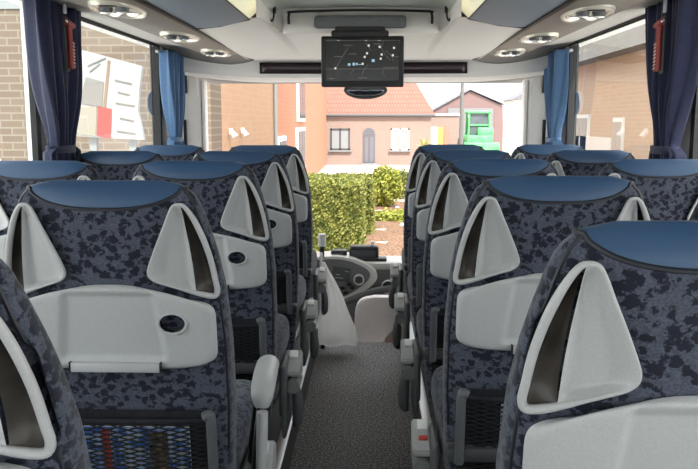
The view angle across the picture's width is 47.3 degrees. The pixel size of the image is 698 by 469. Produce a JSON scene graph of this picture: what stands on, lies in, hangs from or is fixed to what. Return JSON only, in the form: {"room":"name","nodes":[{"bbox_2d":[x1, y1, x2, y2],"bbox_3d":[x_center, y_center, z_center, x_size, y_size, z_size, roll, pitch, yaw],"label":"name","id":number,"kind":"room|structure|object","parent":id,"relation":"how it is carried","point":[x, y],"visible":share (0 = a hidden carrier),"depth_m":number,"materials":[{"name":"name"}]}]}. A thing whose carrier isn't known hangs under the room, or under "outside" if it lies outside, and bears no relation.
{"room":"vehicle interior","nodes":[
{"label":"vehicle interior","id":0,"kind":"room"},
{"bbox_2d":[5,0,187,160],"bbox_3d":[-1.238,0.127,1.593,0.080,2.080,7.850,0,8,2],"label":"wall","id":1,"kind":"structure","parent":0,"point":[18,2],"depth_m":2.99,"materials":[{"name":"plastic"}]},
{"bbox_2d":[21,0,41,160],"bbox_3d":[-1.188,-0.230,2.256,0.022,1.100,1.501,0,8,2],"label":"window","id":2,"kind":"structure","parent":1,"relation":"in","point":[34,114],"depth_m":2.96,"materials":[{"name":"black rubber"}]},
{"bbox_2d":[81,17,162,144],"bbox_3d":[-1.156,-0.465,3.907,0.050,1.100,1.676,0,8,2],"label":"window","id":3,"kind":"structure","parent":1,"relation":"in","point":[155,56],"depth_m":4.66,"materials":[{"name":"black rubber"}]},
{"bbox_2d":[147,44,154,144],"bbox_3d":[-1.117,-0.655,4.497,0.012,0.830,0.094,0,8,2],"label":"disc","id":4,"kind":"object","parent":3,"relation":"attached to","point":[150,103],"visible":0.9,"depth_m":4.50,"materials":[{"name":"blue"}]},
{"bbox_2d":[259,62,467,73],"bbox_3d":[0.086,-1.012,4.844,1.260,0.068,0.039,0,8,2],"label":"display strip","id":5,"kind":"object","parent":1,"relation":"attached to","point":[265,67],"visible":0.73,"depth_m":4.84,"materials":[{"name":"black plastic"}]},
{"bbox_2d":[344,87,386,98],"bbox_3d":[0.102,-0.924,4.940,0.270,0.169,0.100,0,8,2],"label":"mirror","id":6,"kind":"object","parent":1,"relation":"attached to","point":[355,92],"visible":0.69,"depth_m":4.91,"materials":[{"name":"black plastic"}]},
{"bbox_2d":[184,55,547,83],"bbox_3d":[0.093,-1.185,5.058,2.380,0.420,0.550,0,8,2],"label":"trim","id":7,"kind":"structure","parent":1,"relation":"attached to","point":[248,72],"depth_m":4.89,"materials":[{"name":"plastic"}]},
{"bbox_2d":[50,0,185,47],"bbox_3d":[-1.087,-0.597,1.208,0.237,0.042,7.300,0,8,2],"label":"ceiling","id":8,"kind":"structure","parent":0,"point":[86,13],"depth_m":3.57,"materials":[{"name":"white plastic"}]},
{"bbox_2d":[22,0,82,160],"bbox_3d":[-1.097,-0.472,3.015,0.088,0.786,0.480,0,8,2],"label":"curtain","id":9,"kind":"object","parent":8,"relation":"hanging from","point":[57,92],"visible":0.64,"depth_m":2.92,"materials":[{"name":"blue fabric"}]},
{"bbox_2d":[62,4,75,71],"bbox_3d":[-1.038,-0.761,2.949,0.034,0.310,0.078,0,8,2],"label":"hammer","id":10,"kind":"object","parent":8,"relation":"hanging from","point":[68,26],"visible":0.99,"depth_m":2.95,"materials":[{"name":"plastic"}]},
{"bbox_2d":[184,75,208,151],"bbox_3d":[-1.020,-0.065,5.407,0.145,2.065,0.105,0,8,2],"label":"panel","id":11,"kind":"object","parent":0,"point":[196,105],"visible":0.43,"depth_m":5.27,"materials":[{"name":"plastic"}]},
{"bbox_2d":[268,322,317,468],"bbox_3d":[-0.740,1.089,1.363,0.935,0.180,7.150,0,8,2],"label":"floor","id":12,"kind":"structure","parent":0,"point":[275,422],"depth_m":3.18,"materials":[{"name":"plastic"}]},
{"bbox_2d":[0,258,91,468],"bbox_3d":[-0.482,0.489,1.156,0.525,1.065,0.648,0,8,2],"label":"seat","id":13,"kind":"object","parent":12,"relation":"on","point":[41,427],"visible":1,"depth_m":0.84,"materials":[{"name":"fabric"}]},
{"bbox_2d":[0,161,101,261],"bbox_3d":[-0.908,0.272,2.688,0.452,1.065,0.648,0,8,2],"label":"seat","id":14,"kind":"object","parent":12,"relation":"on","point":[15,176],"visible":0.1,"depth_m":2.32,"materials":[{"name":"fabric"}]},
{"bbox_2d":[75,151,165,179],"bbox_3d":[-0.887,0.163,3.450,0.452,1.065,0.648,0,8,2],"label":"seat","id":15,"kind":"object","parent":12,"relation":"on","point":[111,165],"visible":0.09,"depth_m":3.08,"materials":[{"name":"fabric"}]},
{"bbox_2d":[5,180,278,468],"bbox_3d":[-0.432,0.382,1.912,0.523,1.065,0.648,0,8,2],"label":"seat","id":16,"kind":"object","parent":12,"relation":"on","point":[125,280],"visible":0.83,"depth_m":1.59,"materials":[{"name":"fabric"}]},
{"bbox_2d":[83,425,191,468],"bbox_3d":[-0.444,0.492,1.684,0.225,0.192,0.033,0,8,2],"label":"magazine","id":17,"kind":"object","parent":16,"relation":"on","point":[84,426],"visible":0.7,"depth_m":1.67,"materials":[{"name":"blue paper"}]},
{"bbox_2d":[148,432,169,468],"bbox_3d":[-0.397,0.488,1.679,0.040,0.160,0.024,0,8,2],"label":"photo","id":18,"kind":"object","parent":17,"relation":"attached to","point":[149,437],"depth_m":1.67},
{"bbox_2d":[236,380,252,468],"bbox_3d":[-0.465,0.507,2.005,0.435,0.158,0.502,0,8,2],"label":"seat cushion","id":19,"kind":"object","parent":16,"relation":"on","point":[243,387],"depth_m":1.99,"materials":[{"name":"fabric"}]},
{"bbox_2d":[134,145,204,160],"bbox_3d":[-0.866,0.055,4.212,0.452,1.065,0.648,0,8,2],"label":"seat","id":20,"kind":"object","parent":12,"relation":"on","point":[168,152],"visible":0.09,"depth_m":3.84,"materials":[{"name":"fabric"}]},
{"bbox_2d":[132,161,303,438],"bbox_3d":[-0.410,0.273,2.674,0.525,1.065,0.648,0,8,2],"label":"seat","id":21,"kind":"object","parent":12,"relation":"on","point":[230,195],"visible":0.48,"depth_m":2.36,"materials":[{"name":"fabric"}]},
{"bbox_2d":[277,313,289,377],"bbox_3d":[-0.444,0.399,2.767,0.435,0.158,0.502,0,8,2],"label":"seat cushion","id":22,"kind":"object","parent":21,"relation":"on","point":[283,333],"depth_m":2.79,"materials":[{"name":"fabric"}]},
{"bbox_2d":[192,151,318,404],"bbox_3d":[-0.389,0.165,3.436,0.525,1.065,0.648,0,8,2],"label":"seat","id":23,"kind":"object","parent":12,"relation":"on","point":[270,170],"visible":0.34,"depth_m":3.14,"materials":[{"name":"fabric"}]},
{"bbox_2d":[297,275,305,322],"bbox_3d":[-0.423,0.291,3.529,0.435,0.158,0.502,0,8,2],"label":"seat cushion","id":24,"kind":"object","parent":23,"relation":"on","point":[301,293],"depth_m":3.47,"materials":[{"name":"fabric"}]},
{"bbox_2d":[229,145,327,346],"bbox_3d":[-0.367,0.057,4.198,0.525,1.065,0.648,0,8,2],"label":"seat","id":25,"kind":"object","parent":12,"relation":"on","point":[315,277],"visible":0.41,"depth_m":3.91,"materials":[{"name":"fabric"}]},
{"bbox_2d":[311,249,316,284],"bbox_3d":[-0.402,0.182,4.291,0.435,0.158,0.502,0,8,2],"label":"seat cushion","id":26,"kind":"object","parent":25,"relation":"on","point":[314,256],"depth_m":4.21,"materials":[{"name":"fabric"}]},
{"bbox_2d":[276,322,317,468],"bbox_3d":[-0.294,1.068,1.272,0.036,0.125,7.000,0,8,2],"label":"trim","id":27,"kind":"structure","parent":12,"relation":"attached to","point":[281,445],"depth_m":2.94,"materials":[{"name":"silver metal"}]},
{"bbox_2d":[289,342,412,468],"bbox_3d":[-0.020,1.162,1.277,0.560,0.060,7.000,0,8,2],"label":"floor","id":28,"kind":"structure","parent":0,"point":[353,418],"depth_m":3.57,"materials":[{"name":"carpet"}]},
{"bbox_2d":[318,233,325,348],"bbox_3d":[-0.153,0.328,4.558,0.044,0.667,0.044,0,8,2],"label":"pole","id":29,"kind":"object","parent":28,"relation":"on","point":[321,237],"visible":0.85,"depth_m":4.50,"materials":[{"name":"grey metal"}]},
{"bbox_2d":[318,252,357,346],"bbox_3d":[-0.063,0.367,4.471,0.227,0.529,0.128,0,8,2],"label":"plastic bag","id":30,"kind":"object","parent":29,"relation":"hanging from","point":[336,328],"visible":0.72,"depth_m":4.44,"materials":[{"name":"white plastic"}]},
{"bbox_2d":[346,300,358,322],"bbox_3d":[0.101,0.617,5.602,2.400,0.700,0.080,0,8,2],"label":"wall","id":31,"kind":"structure","parent":0,"point":[351,307],"depth_m":5.55,"materials":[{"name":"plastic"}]},
{"bbox_2d":[309,251,406,304],"bbox_3d":[0.093,0.277,5.280,2.060,0.294,0.462,0,8,2],"label":"dashboard","id":32,"kind":"object","parent":31,"relation":"attached to","point":[356,279],"visible":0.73,"depth_m":5.14,"materials":[{"name":"grey plastic"}]},
{"bbox_2d":[331,249,346,254],"bbox_3d":[-0.067,0.135,5.294,0.105,0.070,0.083,0,8,2],"label":"card reader","id":33,"kind":"object","parent":32,"relation":"on","point":[333,251],"visible":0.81,"depth_m":5.25,"materials":[{"name":"black plastic"}]},
{"bbox_2d":[353,274,363,284],"bbox_3d":[0.064,0.285,5.089,0.070,0.070,0.064,0,8,2],"label":"round vent","id":34,"kind":"object","parent":32,"relation":"attached to","point":[358,279],"depth_m":5.06,"materials":[{"name":"plastic"}]},
{"bbox_2d":[349,241,386,260],"bbox_3d":[0.126,0.107,5.301,0.248,0.124,0.130,0,8,2],"label":"ticket machine","id":35,"kind":"object","parent":32,"relation":"on","point":[362,252],"visible":0.84,"depth_m":5.26,"materials":[{"name":"black plastic"}]},
{"bbox_2d":[381,279,390,293],"bbox_3d":[0.250,0.331,5.108,0.092,0.092,0.069,0,8,2],"label":"round vent","id":36,"kind":"object","parent":32,"relation":"attached to","point":[385,286],"depth_m":5.07,"materials":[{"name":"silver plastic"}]},
{"bbox_2d":[261,0,456,12],"bbox_3d":[-0.033,-0.565,0.547,0.790,0.035,6.040,0,8,2],"label":"ceiling","id":37,"kind":"structure","parent":0,"point":[270,4],"depth_m":3.41,"materials":[{"name":"white plastic"}]},
{"bbox_2d":[144,0,255,29],"bbox_3d":[-0.576,-0.494,0.472,0.305,0.093,5.842,0,8,2],"label":"rack","id":38,"kind":"object","parent":37,"relation":"attached to","point":[200,14],"visible":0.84,"depth_m":2.84,"materials":[{"name":"beige plastic"}]},
{"bbox_2d":[67,0,253,60],"bbox_3d":[-0.818,-0.549,1.178,0.307,0.044,7.241,0,8,2],"label":"console","id":39,"kind":"object","parent":38,"relation":"attached to","point":[157,20],"visible":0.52,"depth_m":3.19,"materials":[{"name":"plastic"}]},
{"bbox_2d":[88,0,147,18],"bbox_3d":[-0.783,-0.760,2.713,0.164,0.030,0.390,0,8,2],"label":"light","id":40,"kind":"object","parent":39,"relation":"attached to","point":[105,7],"visible":1,"depth_m":2.65,"materials":[{"name":"silver plastic"}]},
{"bbox_2d":[98,7,112,13],"bbox_3d":[-0.813,-0.748,2.660,0.050,0.022,0.050,0,8,2],"label":"air vent","id":41,"kind":"object","parent":40,"relation":"attached to","point":[102,10],"depth_m":2.64,"materials":[{"name":"silver plastic"}]},
{"bbox_2d":[115,7,128,13],"bbox_3d":[-0.757,-0.748,2.658,0.050,0.022,0.050,0,8,2],"label":"air vent","id":42,"kind":"object","parent":40,"relation":"attached to","point":[119,10],"depth_m":2.64,"materials":[{"name":"silver plastic"}]},
{"bbox_2d":[159,31,200,42],"bbox_3d":[-0.759,-0.885,3.594,0.164,0.030,0.390,0,8,2],"label":"light","id":43,"kind":"object","parent":39,"relation":"attached to","point":[167,35],"visible":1,"depth_m":3.52,"materials":[{"name":"silver plastic"}]},
{"bbox_2d":[155,43,251,63],"bbox_3d":[-0.838,-1.062,4.697,0.530,0.096,0.350,0,8,2],"label":"console","id":44,"kind":"object","parent":39,"relation":"attached to","point":[185,52],"visible":0.76,"depth_m":4.71},
{"bbox_2d":[155,50,184,144],"bbox_3d":[-1.048,-0.705,4.779,0.088,0.751,0.440,0,8,2],"label":"curtain","id":45,"kind":"object","parent":44,"relation":"hanging from","point":[171,64],"visible":0.73,"depth_m":4.67,"materials":[{"name":"blue fabric"}]},
{"bbox_2d":[200,49,231,56],"bbox_3d":[-0.736,-1.004,4.425,0.164,0.030,0.390,0,8,2],"label":"light","id":46,"kind":"object","parent":39,"relation":"attached to","point":[208,52],"visible":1,"depth_m":4.35,"materials":[{"name":"silver plastic"}]},
{"bbox_2d":[461,0,568,28],"bbox_3d":[0.505,-0.490,0.443,0.305,0.093,5.842,0,8,2],"label":"rack","id":47,"kind":"object","parent":37,"relation":"attached to","point":[504,13],"visible":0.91,"depth_m":2.83,"materials":[{"name":"beige plastic"}]},
{"bbox_2d":[472,0,645,59],"bbox_3d":[0.785,-0.543,1.134,0.307,0.044,7.241,0,8,2],"label":"console","id":48,"kind":"object","parent":47,"relation":"attached to","point":[550,22],"visible":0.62,"depth_m":3.17,"materials":[{"name":"plastic"}]},
{"bbox_2d":[493,48,525,56],"bbox_3d":[0.884,-1.000,4.400,0.164,0.030,0.390,0,8,2],"label":"light","id":49,"kind":"object","parent":48,"relation":"attached to","point":[517,51],"visible":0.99,"depth_m":4.33,"materials":[{"name":"silver plastic"}]},
{"bbox_2d":[476,42,573,63],"bbox_3d":[1.001,-1.055,4.647,0.530,0.096,0.350,0,8,2],"label":"console","id":50,"kind":"object","parent":48,"relation":"attached to","point":[542,51],"visible":0.75,"depth_m":4.66},
{"bbox_2d":[544,49,572,143],"bbox_3d":[1.213,-0.696,4.717,0.088,0.751,0.440,0,8,2],"label":"curtain","id":51,"kind":"object","parent":50,"relation":"hanging from","point":[556,74],"visible":0.67,"depth_m":4.59,"materials":[{"name":"blue fabric"}]},
{"bbox_2d":[518,32,558,43],"bbox_3d":[0.863,-0.891,3.638,0.164,0.030,0.390,0,8,2],"label":"light","id":52,"kind":"object","parent":48,"relation":"attached to","point":[548,36],"visible":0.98,"depth_m":3.57,"materials":[{"name":"silver plastic"}]},
{"bbox_2d":[560,5,615,22],"bbox_3d":[0.840,-0.775,2.817,0.164,0.030,0.390,0,8,2],"label":"light","id":53,"kind":"object","parent":48,"relation":"attached to","point":[595,12],"visible":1,"depth_m":2.75,"materials":[{"name":"silver plastic"}]},
{"bbox_2d":[576,11,589,17],"bbox_3d":[0.811,-0.763,2.764,0.050,0.022,0.050,0,8,2],"label":"air vent","id":54,"kind":"object","parent":53,"relation":"attached to","point":[582,14],"depth_m":2.75,"materials":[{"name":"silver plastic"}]},
{"bbox_2d":[592,11,605,17],"bbox_3d":[0.867,-0.763,2.762,0.050,0.022,0.050,0,8,2],"label":"air vent","id":55,"kind":"object","parent":53,"relation":"attached to","point":[596,14],"depth_m":2.75,"materials":[{"name":"silver plastic"}]},
{"bbox_2d":[256,0,461,32],"bbox_3d":[0.043,-0.922,3.283,0.776,0.120,0.560,0,8,2],"label":"ceiling panel","id":56,"kind":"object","parent":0,"point":[262,12],"depth_m":3.55,"materials":[{"name":"plastic"}]},
{"bbox_2d":[199,17,521,60],"bbox_3d":[0.060,-0.941,3.906,1.380,0.039,1.800,0,8,2],"label":"ceiling","id":57,"kind":"structure","parent":0,"point":[464,38],"depth_m":3.89,"materials":[{"name":"plastic"}]},
{"bbox_2d":[283,9,437,37],"bbox_3d":[0.049,-0.922,3.487,0.690,0.125,0.115,0,8,2],"label":"housing","id":58,"kind":"object","parent":57,"relation":"attached to","point":[341,23],"visible":1,"depth_m":3.47,"materials":[{"name":"plastic"}]},
{"bbox_2d":[321,36,403,86],"bbox_3d":[0.060,-0.768,3.543,0.366,0.222,0.038,0,8,2],"label":"tv monitor","id":59,"kind":"object","parent":58,"relation":"hanging from","point":[345,62],"visible":1,"depth_m":3.53,"materials":[{"name":"black plastic"}]},
{"bbox_2d":[410,317,444,468],"bbox_3d":[0.705,1.094,1.323,0.935,0.180,7.150,0,8,2],"label":"floor","id":60,"kind":"structure","parent":0,"point":[431,408],"depth_m":3.35,"materials":[{"name":"plastic"}]},
{"bbox_2d":[409,322,440,468],"bbox_3d":[0.255,1.070,1.257,0.036,0.125,7.000,0,8,2],"label":"trim","id":61,"kind":"structure","parent":60,"relation":"attached to","point":[423,404],"depth_m":3.38,"materials":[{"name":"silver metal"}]},
{"bbox_2d":[389,144,483,308],"bbox_3d":[0.478,0.039,4.324,0.525,1.065,0.648,0,8,2],"label":"seat","id":62,"kind":"object","parent":60,"relation":"on","point":[396,271],"visible":0.27,"depth_m":4.03,"materials":[{"name":"fabric"}]},
{"bbox_2d":[401,247,404,277],"bbox_3d":[0.516,0.165,4.415,0.435,0.158,0.502,0,8,2],"label":"seat cushion","id":63,"kind":"object","parent":62,"relation":"on","point":[402,255],"depth_m":4.33,"materials":[{"name":"fabric"}]},
{"bbox_2d":[392,150,512,348],"bbox_3d":[0.456,0.147,3.562,0.525,1.065,0.648,0,8,2],"label":"seat","id":64,"kind":"object","parent":60,"relation":"on","point":[433,164],"visible":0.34,"depth_m":3.26,"materials":[{"name":"fabric"}]},
{"bbox_2d":[407,271,412,315],"bbox_3d":[0.495,0.273,3.653,0.435,0.158,0.502,0,8,2],"label":"seat cushion","id":65,"kind":"object","parent":64,"relation":"on","point":[410,286],"depth_m":3.52,"materials":[{"name":"fabric"}]},
{"bbox_2d":[398,159,558,418],"bbox_3d":[0.435,0.256,2.800,0.525,1.065,0.648,0,8,2],"label":"seat","id":66,"kind":"object","parent":60,"relation":"on","point":[457,181],"visible":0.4,"depth_m":2.49,"materials":[{"name":"fabric"}]},
{"bbox_2d":[416,307,424,370],"bbox_3d":[0.474,0.382,2.891,0.435,0.158,0.502,0,8,2],"label":"seat cushion","id":67,"kind":"object","parent":66,"relation":"on","point":[421,336],"depth_m":2.82,"materials":[{"name":"fabric"}]},
{"bbox_2d":[411,176,649,468],"bbox_3d":[0.414,0.364,2.038,0.525,1.065,0.648,0,8,2],"label":"seat","id":68,"kind":"object","parent":60,"relation":"on","point":[511,227],"visible":0.57,"depth_m":1.72,"materials":[{"name":"fabric"}]},
{"bbox_2d":[431,366,445,468],"bbox_3d":[0.452,0.490,2.129,0.435,0.158,0.502,0,8,2],"label":"seat cushion","id":69,"kind":"object","parent":68,"relation":"on","point":[437,377],"depth_m":2.10,"materials":[{"name":"fabric"}]},
{"bbox_2d":[511,144,582,160],"bbox_3d":[1.003,0.041,4.310,0.452,1.065,0.648,0,8,2],"label":"seat","id":70,"kind":"object","parent":60,"relation":"on","point":[528,151],"visible":0.13,"depth_m":3.94,"materials":[{"name":"fabric"}]},
{"bbox_2d":[546,150,634,175],"bbox_3d":[0.982,0.149,3.547,0.452,1.065,0.648,0,8,2],"label":"seat","id":71,"kind":"object","parent":60,"relation":"on","point":[566,162],"visible":0.09,"depth_m":3.18,"materials":[{"name":"fabric"}]},
{"bbox_2d":[496,220,697,468],"bbox_3d":[0.393,0.472,1.276,0.525,1.065,0.648,0,8,2],"label":"seat","id":72,"kind":"object","parent":60,"relation":"on","point":[603,374],"visible":1,"depth_m":0.94,"materials":[{"name":"fabric"}]},
{"bbox_2d":[598,159,697,220],"bbox_3d":[0.960,0.258,2.785,0.452,1.065,0.648,0,8,2],"label":"seat","id":73,"kind":"object","parent":60,"relation":"on","point":[668,188],"visible":0.12,"depth_m":2.42,"materials":[{"name":"fabric"}]},
{"bbox_2d":[688,203,697,220],"bbox_3d":[0.939,0.366,2.023,0.452,1.065,0.648,0,8,2],"label":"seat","id":74,"kind":"object","parent":60,"relation":"on","point":[694,216],"visible":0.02,"depth_m":1.71,"materials":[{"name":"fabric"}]},
{"bbox_2d":[520,75,545,145],"bbox_3d":[1.214,-0.056,5.346,0.145,2.065,0.105,0,8,2],"label":"panel","id":75,"kind":"object","parent":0,"point":[533,122],"visible":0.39,"depth_m":5.21,"materials":[{"name":"plastic"}]},
{"bbox_2d":[539,0,661,47],"bbox_3d":[1.056,-0.589,1.150,0.237,0.042,7.300,0,8,2],"label":"ceiling","id":76,"kind":"structure","parent":0,"point":[637,10],"depth_m":3.52,"materials":[{"name":"white plastic"}]},
{"bbox_2d":[652,0,666,73],"bbox_3d":[1.093,-0.721,2.794,0.034,0.310,0.078,0,8,2],"label":"hammer","id":77,"kind":"object","parent":76,"relation":"hanging from","point":[660,25],"visible":1,"depth_m":2.80,"materials":[{"name":"plastic"}]},
{"bbox_2d":[645,0,697,158],"bbox_3d":[1.163,-0.457,2.914,0.088,0.786,0.442,0,8,2],"label":"curtain","id":78,"kind":"object","parent":76,"relation":"hanging from","point":[671,93],"visible":0.59,"depth_m":2.81,"materials":[{"name":"blue fabric"}]},
{"bbox_2d":[542,17,691,158],"bbox_3d":[1.222,0.136,1.526,0.080,2.080,7.850,0,8,2],"label":"wall","id":79,"kind":"structure","parent":0,"point":[685,141],"depth_m":3.74,"materials":[{"name":"plastic"}]},
{"bbox_2d":[565,14,680,147],"bbox_3d":[1.270,-0.450,3.801,0.050,1.100,1.756,0,8,2],"label":"window","id":80,"kind":"structure","parent":79,"relation":"in","point":[572,55],"depth_m":4.59,"materials":[{"name":"black rubber"}]},
{"bbox_2d":[573,43,580,144],"bbox_3d":[1.266,-0.646,4.432,0.012,0.830,0.094,0,8,2],"label":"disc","id":81,"kind":"object","parent":80,"relation":"attached to","point":[577,101],"visible":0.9,"depth_m":4.44,"materials":[{"name":"blue"}]},
{"bbox_2d":[689,79,697,158],"bbox_3d":[1.209,-0.212,2.126,0.022,1.100,1.471,0,8,2],"label":"window","id":82,"kind":"structure","parent":79,"relation":"in","point":[693,144],"depth_m":2.82,"materials":[{"name":"clear glass"}]},
{"bbox_3d":[0.093,1.010,5.396,2.400,0.060,1.200,0,8,2],"label":"floor","id":83,"kind":"structure","parent":0,"visible":0},
{"bbox_2d":[354,295,412,341],"bbox_3d":[0.163,0.718,4.938,0.553,0.668,0.180,0,8,2],"label":"panel","id":84,"kind":"object","parent":83,"relation":"on","point":[374,317],"visible":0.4,"depth_m":4.92,"materials":[{"name":"beige plastic"}]},
{"label":"outside","id":85,"kind":"structure","parent":0,"visible":0},
{"bbox_2d":[375,197,404,242],"bbox_3d":[1.329,-4.498,49.846,160.000,0.100,160.000,0,8,2],"label":"ground","id":86,"kind":"structure","parent":85,"point":[403,199],"depth_m":22.69,"materials":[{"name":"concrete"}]},
{"bbox_2d":[0,0,221,160],"bbox_3d":[-6.191,-1.514,13.015,8.150,4.370,1.005,0,8,2],"label":"brick building","id":87,"kind":"structure","parent":86,"relation":"on","point":[13,129],"depth_m":12.44,"materials":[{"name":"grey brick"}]},
{"bbox_2d":[76,50,145,150],"bbox_3d":[-2.418,-0.243,8.178,0.735,3.217,0.149,0,8,2],"label":"notice board","id":88,"kind":"object","parent":86,"relation":"on","point":[111,87],"visible":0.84,"depth_m":7.96,"materials":[{"name":"grey"}]},
{"bbox_2d":[81,77,103,106],"bbox_3d":[-2.565,-1.421,7.947,0.251,0.295,0.012,0,8,2],"label":"print","id":89,"kind":"object","parent":88,"relation":"on","point":[92,87],"depth_m":7.94,"materials":[{"name":"grey paper"}]},
{"bbox_2d":[221,84,325,173],"bbox_3d":[-4.635,-5.118,29.007,6.189,7.000,31.600,0,8,2],"label":"building","id":90,"kind":"structure","parent":86,"relation":"on","point":[294,115],"depth_m":21.42,"materials":[{"name":"orange brick"}]},
{"bbox_2d":[229,128,237,138],"bbox_3d":[-2.040,-1.780,14.084,0.159,0.184,0.124,0,8,2],"label":"wall light","id":91,"kind":"object","parent":90,"relation":"attached to","point":[233,134],"depth_m":14.05,"materials":[{"name":"white plastic"}]},
{"bbox_2d":[241,128,248,136],"bbox_3d":[-2.004,-1.963,15.371,0.159,0.184,0.124,0,8,2],"label":"wall light","id":92,"kind":"object","parent":90,"relation":"attached to","point":[243,131],"depth_m":15.34,"materials":[{"name":"white plastic"}]},
{"bbox_2d":[326,83,435,164],"bbox_3d":[1.271,-7.461,47.885,7.435,6.320,6.050,0,8,2],"label":"house","id":93,"kind":"structure","parent":86,"relation":"on","point":[383,130],"depth_m":45.65,"materials":[{"name":"pink brick"}]},
{"bbox_2d":[375,207,403,221],"bbox_3d":[2.737,-0.495,20.466,4.182,0.329,1.070,0,8,2],"label":"hedge","id":94,"kind":"object","parent":86,"relation":"on","point":[381,215],"visible":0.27,"depth_m":20.14,"materials":[{"name":"green plant"}]},
{"bbox_2d":[396,168,408,198],"bbox_3d":[1.688,-1.659,25.996,1.029,1.035,1.056,0,8,2],"label":"bush","id":95,"kind":"object","parent":86,"relation":"on","point":[404,175],"visible":0.12,"depth_m":25.76,"materials":[{"name":"green plant"}]},
{"bbox_2d":[413,136,432,146],"bbox_3d":[3.783,-4.028,39.687,1.728,1.831,1.730,4,9,25],"label":"palm","id":96,"kind":"object","parent":86,"relation":"on","point":[421,141],"visible":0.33,"depth_m":39.44,"materials":[{"name":"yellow plant"}]},
{"bbox_2d":[431,114,459,143],"bbox_3d":[6.103,-6.571,53.460,2.253,2.985,4.200,0,8,2],"label":"shed","id":97,"kind":"object","parent":86,"relation":"on","point":[444,127],"visible":0.54,"depth_m":51.38,"materials":[{"name":"pink brick"}]},
{"bbox_2d":[459,83,463,143],"bbox_3d":[5.278,-6.144,36.749,0.220,6.850,1.460,0,8,2],"label":"street lamp","id":98,"kind":"object","parent":86,"relation":"on","point":[461,121],"visible":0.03,"depth_m":37.38,"materials":[{"name":"grey metal"}]},
{"bbox_2d":[431,89,503,150],"bbox_3d":[8.754,-9.175,65.040,5.895,4.879,12.200,0,8,2],"label":"garage","id":99,"kind":"structure","parent":86,"relation":"on","point":[473,100],"depth_m":59.03,"materials":[{"name":"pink brick"}]},
{"bbox_2d":[457,111,499,149],"bbox_3d":[7.633,-5.750,47.218,2.060,3.120,3.800,0,8,2],"label":"tractor","id":100,"kind":"object","parent":86,"relation":"on","point":[478,131],"visible":0.61,"depth_m":46.45,"materials":[{"name":"green painted metal"},{"name":"glass"},{"name":"black rubber"}]},
{"bbox_2d":[463,127,492,142],"bbox_3d":[7.665,-5.801,47.463,1.550,1.150,2.600,0,8,2],"label":"hood","id":101,"kind":"object","parent":100,"relation":"attached to","point":[472,134],"depth_m":46.40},
{"bbox_2d":[499,91,521,154],"bbox_3d":[12.252,-5.700,40.731,8.600,4.848,3.500,0,8,2],"label":"building","id":102,"kind":"structure","parent":86,"relation":"on","point":[512,104],"depth_m":39.84,"materials":[{"name":"white paint"}]},
{"bbox_2d":[575,24,652,158],"bbox_3d":[10.520,-3.707,18.378,9.000,7.200,22.800,0,8,2],"label":"house","id":103,"kind":"structure","parent":86,"relation":"on","point":[614,113],"depth_m":19.44,"materials":[{"name":"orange brick"}]},
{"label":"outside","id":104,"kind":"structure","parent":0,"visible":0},
{"bbox_2d":[316,201,403,255],"bbox_3d":[1.718,0.086,17.142,7.000,0.060,16.000,0,8,2],"label":"bed","id":105,"kind":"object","parent":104,"point":[393,232],"visible":0.06,"depth_m":17.48,"materials":[{"name":"brown"}]},
{"bbox_2d":[308,174,367,251],"bbox_3d":[-0.817,-0.452,16.067,2.407,1.470,1.769,0,8,2],"label":"hedge","id":106,"kind":"object","parent":105,"relation":"on","point":[339,206],"visible":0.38,"depth_m":15.32,"materials":[{"name":"green plant"}]},
{"bbox_2d":[307,171,375,234],"bbox_3d":[-0.594,-0.787,18.807,2.530,1.358,2.466,0,8,2],"label":"hedge","id":107,"kind":"object","parent":105,"relation":"on","point":[370,214],"visible":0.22,"depth_m":17.82,"materials":[{"name":"green plant"}]},
{"bbox_2d":[373,165,403,206],"bbox_3d":[1.077,-1.428,23.515,1.102,1.312,1.098,0,8,2],"label":"bush","id":108,"kind":"object","parent":105,"relation":"on","point":[388,184],"visible":0.9,"depth_m":23.26,"materials":[{"name":"green plant"}]},
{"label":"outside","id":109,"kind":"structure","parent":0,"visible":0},
{"bbox_2d":[319,165,409,173],"bbox_3d":[1.067,-3.239,40.433,30.000,0.080,9.000,0,8,2],"label":"pavement","id":110,"kind":"structure","parent":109,"point":[361,169],"depth_m":41.59,"materials":[{"name":"grey concrete"}]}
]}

